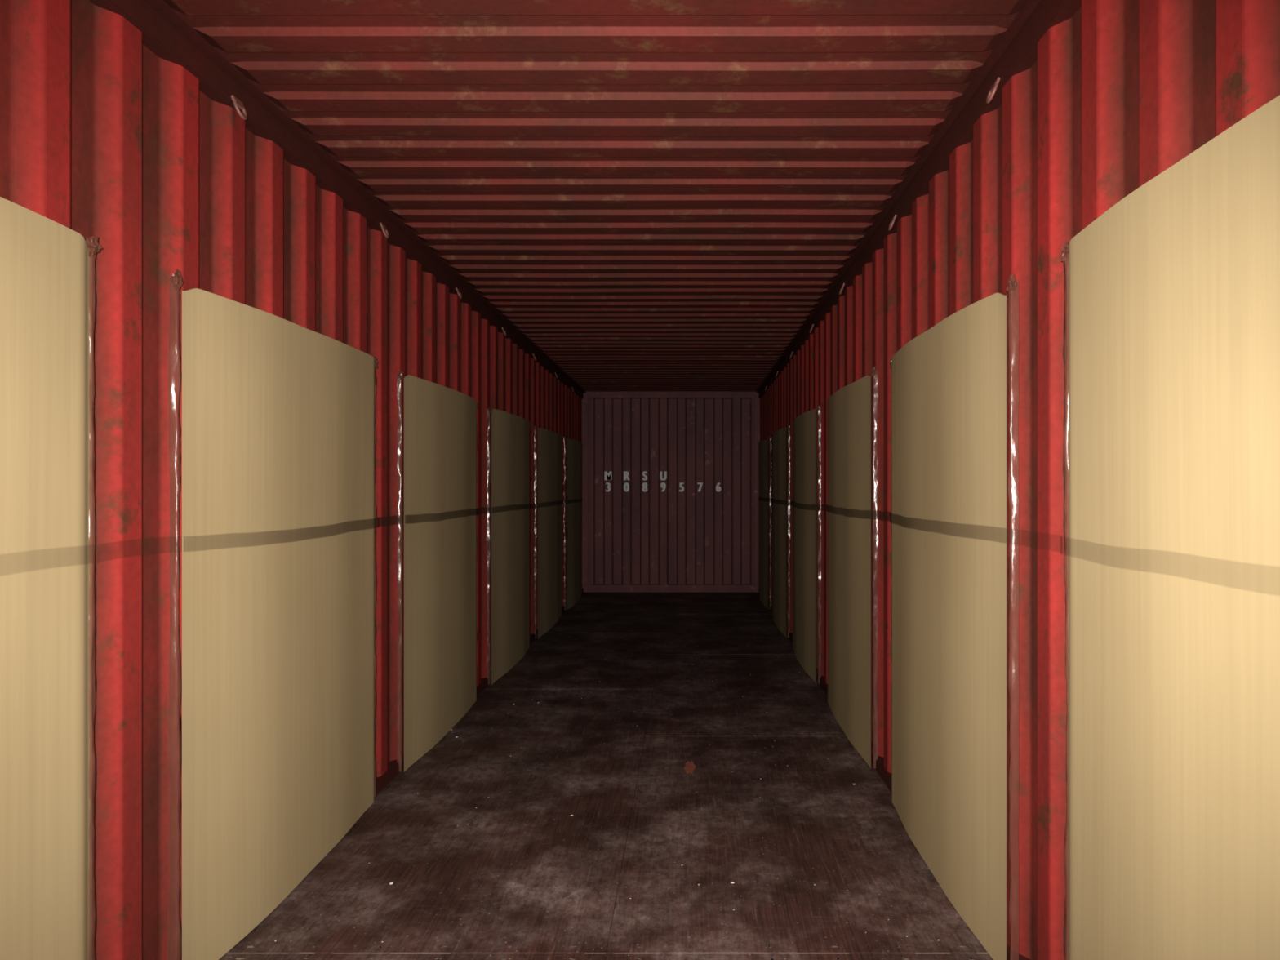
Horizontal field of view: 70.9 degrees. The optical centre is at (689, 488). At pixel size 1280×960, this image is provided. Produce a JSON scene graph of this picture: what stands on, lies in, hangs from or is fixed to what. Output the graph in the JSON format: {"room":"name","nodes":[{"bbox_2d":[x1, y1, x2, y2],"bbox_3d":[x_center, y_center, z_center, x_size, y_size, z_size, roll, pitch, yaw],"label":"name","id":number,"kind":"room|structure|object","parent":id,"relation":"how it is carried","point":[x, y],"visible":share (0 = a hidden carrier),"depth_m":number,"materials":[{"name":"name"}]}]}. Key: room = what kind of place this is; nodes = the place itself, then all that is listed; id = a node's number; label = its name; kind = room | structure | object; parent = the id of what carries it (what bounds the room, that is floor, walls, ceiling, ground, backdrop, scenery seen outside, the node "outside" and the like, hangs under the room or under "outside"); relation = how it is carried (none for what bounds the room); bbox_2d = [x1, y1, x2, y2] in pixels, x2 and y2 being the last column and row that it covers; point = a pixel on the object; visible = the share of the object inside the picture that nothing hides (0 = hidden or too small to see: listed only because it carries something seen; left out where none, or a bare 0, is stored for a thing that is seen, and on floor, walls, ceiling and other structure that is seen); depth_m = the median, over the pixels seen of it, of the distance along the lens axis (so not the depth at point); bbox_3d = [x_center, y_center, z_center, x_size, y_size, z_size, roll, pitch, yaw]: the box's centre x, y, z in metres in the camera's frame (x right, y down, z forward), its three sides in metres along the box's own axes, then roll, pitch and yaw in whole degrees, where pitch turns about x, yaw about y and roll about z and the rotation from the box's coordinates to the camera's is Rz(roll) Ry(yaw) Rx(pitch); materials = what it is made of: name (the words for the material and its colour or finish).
{"room":"shipping container interior","nodes":[
{"label":"shipping container interior","id":0,"kind":"room"},
{"bbox_2d":[0,0,582,959],"bbox_3d":[-1.450,0.095,5.835,0.039,2.590,12.374,0,0,0],"label":"wall","id":1,"kind":"structure","parent":0,"point":[108,138],"depth_m":2.47,"materials":[{"name":"red metal"}]},
{"bbox_2d":[231,94,247,119],"bbox_3d":[-1.404,-1.184,2.800,0.030,0.064,0.067,0,0,0],"label":"ring","id":2,"kind":"object","parent":1,"relation":"attached to","point":[237,104],"visible":1,"depth_m":2.79,"materials":[{"name":"metal"}]},
{"bbox_2d":[88,0,586,399],"bbox_3d":[-1.438,-1.238,5.825,0.105,0.096,12.350,0,0,0],"label":"trim","id":3,"kind":"structure","parent":1,"relation":"attached to","point":[165,33],"depth_m":3.13,"materials":[{"name":"red paint"}]},
{"bbox_2d":[379,222,389,238],"bbox_3d":[-1.404,-1.184,4.130,0.030,0.064,0.067,0,0,0],"label":"ring","id":4,"kind":"object","parent":1,"relation":"attached to","point":[384,228],"visible":1,"depth_m":4.11,"materials":[{"name":"metal"}]},
{"bbox_2d":[383,506,522,524],"bbox_3d":[-1.390,0.157,5.975,0.056,0.059,11.250,0,0,0],"label":"strap","id":5,"kind":"object","parent":1,"relation":"attached to","point":[391,520],"visible":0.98,"depth_m":4.26,"materials":[{"name":"brown fabric"}]},
{"bbox_2d":[455,287,462,298],"bbox_3d":[-1.404,-1.184,5.460,0.030,0.064,0.067,0,0,0],"label":"ring","id":6,"kind":"object","parent":1,"relation":"attached to","point":[459,293],"visible":1,"depth_m":5.44,"materials":[{"name":"metal"}]},
{"bbox_2d":[376,588,583,794],"bbox_3d":[-1.448,1.363,5.825,0.064,0.055,12.350,0,0,0],"label":"baseboard","id":7,"kind":"structure","parent":1,"relation":"attached to","point":[382,781],"depth_m":4.33,"materials":[{"name":"red paint"}]},
{"bbox_2d":[161,0,1026,391],"bbox_3d":[-0.250,-1.303,5.835,2.480,0.029,12.370,0,0,0],"label":"ceiling","id":8,"kind":"structure","parent":0,"point":[656,195],"depth_m":3.25,"materials":[{"name":"red paint"}]},
{"bbox_2d":[218,592,992,959],"bbox_3d":[-0.250,1.420,5.850,2.440,0.061,12.400,0,0,0],"label":"floor","id":9,"kind":"structure","parent":0,"point":[455,892],"depth_m":3.66,"materials":[{"name":"brown wood"}]},
{"bbox_2d":[0,196,102,959],"bbox_3d":[-1.394,0.395,1.220,0.064,1.983,1.836,0,0,0],"label":"wall panel","id":10,"kind":"object","parent":9,"relation":"on","point":[48,682],"visible":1,"depth_m":1.93,"materials":[{"name":"brown wood"}]},
{"bbox_2d":[167,269,378,959],"bbox_3d":[-1.395,0.391,3.240,0.063,1.990,1.594,0,0,0],"label":"wall panel","id":11,"kind":"object","parent":9,"relation":"on","point":[276,747],"visible":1,"depth_m":2.88,"materials":[{"name":"brown wood"}]},
{"bbox_2d":[396,369,478,771],"bbox_3d":[-1.395,0.405,5.146,0.062,1.963,1.582,0,0,0],"label":"wall panel","id":12,"kind":"object","parent":9,"relation":"on","point":[440,421],"visible":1,"depth_m":4.85,"materials":[{"name":"brown wood"}]},
{"bbox_2d":[486,406,530,684],"bbox_3d":[-1.394,0.400,7.081,0.064,1.973,1.596,0,0,0],"label":"wall panel","id":13,"kind":"object","parent":9,"relation":"on","point":[509,551],"visible":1,"depth_m":6.73,"materials":[{"name":"brown"}]},
{"bbox_2d":[533,424,561,638],"bbox_3d":[-1.397,0.400,9.010,0.057,1.973,1.615,0,0,0],"label":"wall panel","id":14,"kind":"object","parent":9,"relation":"on","point":[549,442],"visible":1,"depth_m":8.65,"materials":[{"name":"brown"}]},
{"bbox_2d":[564,435,582,610],"bbox_3d":[-1.394,0.393,10.900,0.064,1.987,1.537,0,0,0],"label":"wall panel","id":15,"kind":"object","parent":9,"relation":"on","point":[573,457],"visible":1,"depth_m":10.54,"materials":[{"name":"brown"}]},
{"bbox_2d":[582,391,590,592],"bbox_3d":[-1.385,0.051,11.980,0.110,2.678,0.080,0,0,0],"label":"post","id":16,"kind":"object","parent":9,"relation":"on","point":[585,401],"visible":0.83,"depth_m":11.94,"materials":[{"name":"metal"}]},
{"bbox_2d":[274,626,939,942],"bbox_3d":[-0.274,1.387,5.980,2.207,0.007,8.686,0,0,0],"label":"debris","id":17,"kind":"object","parent":9,"relation":"on","point":[392,882],"visible":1,"depth_m":3.80,"materials":[{"name":"red"}]},
{"bbox_2d":[684,760,695,773],"bbox_3d":[-0.001,1.388,4.461,0.059,0.004,0.203,0,0,0],"label":"chip","id":18,"kind":"object","parent":9,"relation":"on","point":[690,767],"visible":1,"depth_m":4.44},
{"bbox_2d":[751,391,759,592],"bbox_3d":[0.885,0.051,11.980,0.110,2.678,0.080,0,0,0],"label":"post","id":19,"kind":"object","parent":9,"relation":"on","point":[756,401],"visible":0.77,"depth_m":11.94,"materials":[{"name":"metal"}]},
{"bbox_2d":[758,435,771,609],"bbox_3d":[0.895,0.390,10.925,0.063,1.992,1.481,0,0,0],"label":"wall panel","id":20,"kind":"object","parent":9,"relation":"on","point":[763,445],"visible":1,"depth_m":10.51,"materials":[{"name":"brown"}]},
{"bbox_2d":[772,423,790,638],"bbox_3d":[0.895,0.389,9.041,0.062,1.994,1.554,0,0,0],"label":"wall panel","id":21,"kind":"object","parent":9,"relation":"on","point":[780,491],"visible":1,"depth_m":8.65,"materials":[{"name":"brown"}]},
{"bbox_2d":[792,404,821,684],"bbox_3d":[0.896,0.395,7.090,0.060,1.981,1.551,0,0,0],"label":"wall panel","id":22,"kind":"object","parent":9,"relation":"on","point":[804,426],"visible":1,"depth_m":6.67,"materials":[{"name":"brown"}]},
{"bbox_2d":[826,365,878,768],"bbox_3d":[0.897,0.391,5.146,0.059,1.989,1.485,0,0,0],"label":"wall panel","id":23,"kind":"object","parent":9,"relation":"on","point":[849,408],"visible":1,"depth_m":4.79,"materials":[{"name":"brown"}]},
{"bbox_2d":[888,274,1019,959],"bbox_3d":[0.893,0.391,3.280,0.065,1.990,1.534,0,0,0],"label":"wall panel","id":24,"kind":"object","parent":9,"relation":"on","point":[948,499],"visible":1,"depth_m":2.91,"materials":[{"name":"brown wood"}]},
{"bbox_2d":[1058,95,1279,959],"bbox_3d":[0.897,0.394,1.276,0.060,1.984,1.821,0,0,0],"label":"wall panel","id":25,"kind":"object","parent":9,"relation":"on","point":[1171,348],"visible":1,"depth_m":1.60,"materials":[{"name":"brown"}]},
{"bbox_2d":[590,398,751,584],"bbox_3d":[-0.250,0.050,12.024,2.420,2.680,0.048,0,0,0],"label":"wall","id":26,"kind":"structure","parent":0,"point":[652,536],"depth_m":12.03,"materials":[{"name":"metal"}]},
{"bbox_2d":[604,471,720,491],"bbox_3d":[-0.361,-0.089,11.997,1.562,0.276,0.003,0,0,0],"label":"lettering","id":27,"kind":"object","parent":26,"relation":"attached to","point":[606,475],"visible":1,"depth_m":12.00},
{"bbox_2d":[587,391,754,592],"bbox_3d":[-0.250,0.051,12.000,2.360,2.678,0.100,0,0,0],"label":"trim","id":28,"kind":"structure","parent":26,"relation":"attached to","point":[597,395],"depth_m":11.96,"materials":[{"name":"paint"}]},
{"bbox_2d":[760,0,1279,959],"bbox_3d":[0.950,0.095,5.835,0.039,2.590,12.370,0,0,0],"label":"wall","id":29,"kind":"structure","parent":0,"point":[1116,94],"depth_m":2.38,"materials":[{"name":"red metal"}]},
{"bbox_2d":[839,283,844,294],"bbox_3d":[0.904,-1.184,5.340,0.030,0.064,0.067,0,0,0],"label":"ring","id":30,"kind":"object","parent":29,"relation":"attached to","point":[843,284],"visible":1,"depth_m":5.31,"materials":[{"name":"metal"}]},
{"bbox_2d":[888,214,896,231],"bbox_3d":[0.904,-1.184,4.010,0.030,0.064,0.067,0,0,0],"label":"ring","id":31,"kind":"object","parent":29,"relation":"attached to","point":[893,219],"visible":1,"depth_m":3.98,"materials":[{"name":"metal"}]},
{"bbox_2d":[758,588,1030,959],"bbox_3d":[0.948,1.363,5.825,0.064,0.055,12.350,0,0,0],"label":"baseboard","id":32,"kind":"structure","parent":29,"relation":"attached to","point":[885,775],"depth_m":4.34,"materials":[{"name":"red paint"}]},
{"bbox_2d":[755,0,1081,399],"bbox_3d":[0.938,-1.238,5.825,0.105,0.096,12.350,0,0,0],"label":"trim","id":33,"kind":"structure","parent":29,"relation":"attached to","point":[1015,52],"depth_m":3.11,"materials":[{"name":"red paint"}]},
{"bbox_2d":[986,77,999,103],"bbox_3d":[0.904,-1.184,2.680,0.030,0.064,0.067,0,0,0],"label":"ring","id":34,"kind":"object","parent":29,"relation":"attached to","point":[993,88],"visible":1,"depth_m":2.66,"materials":[{"name":"metal"}]}
]}

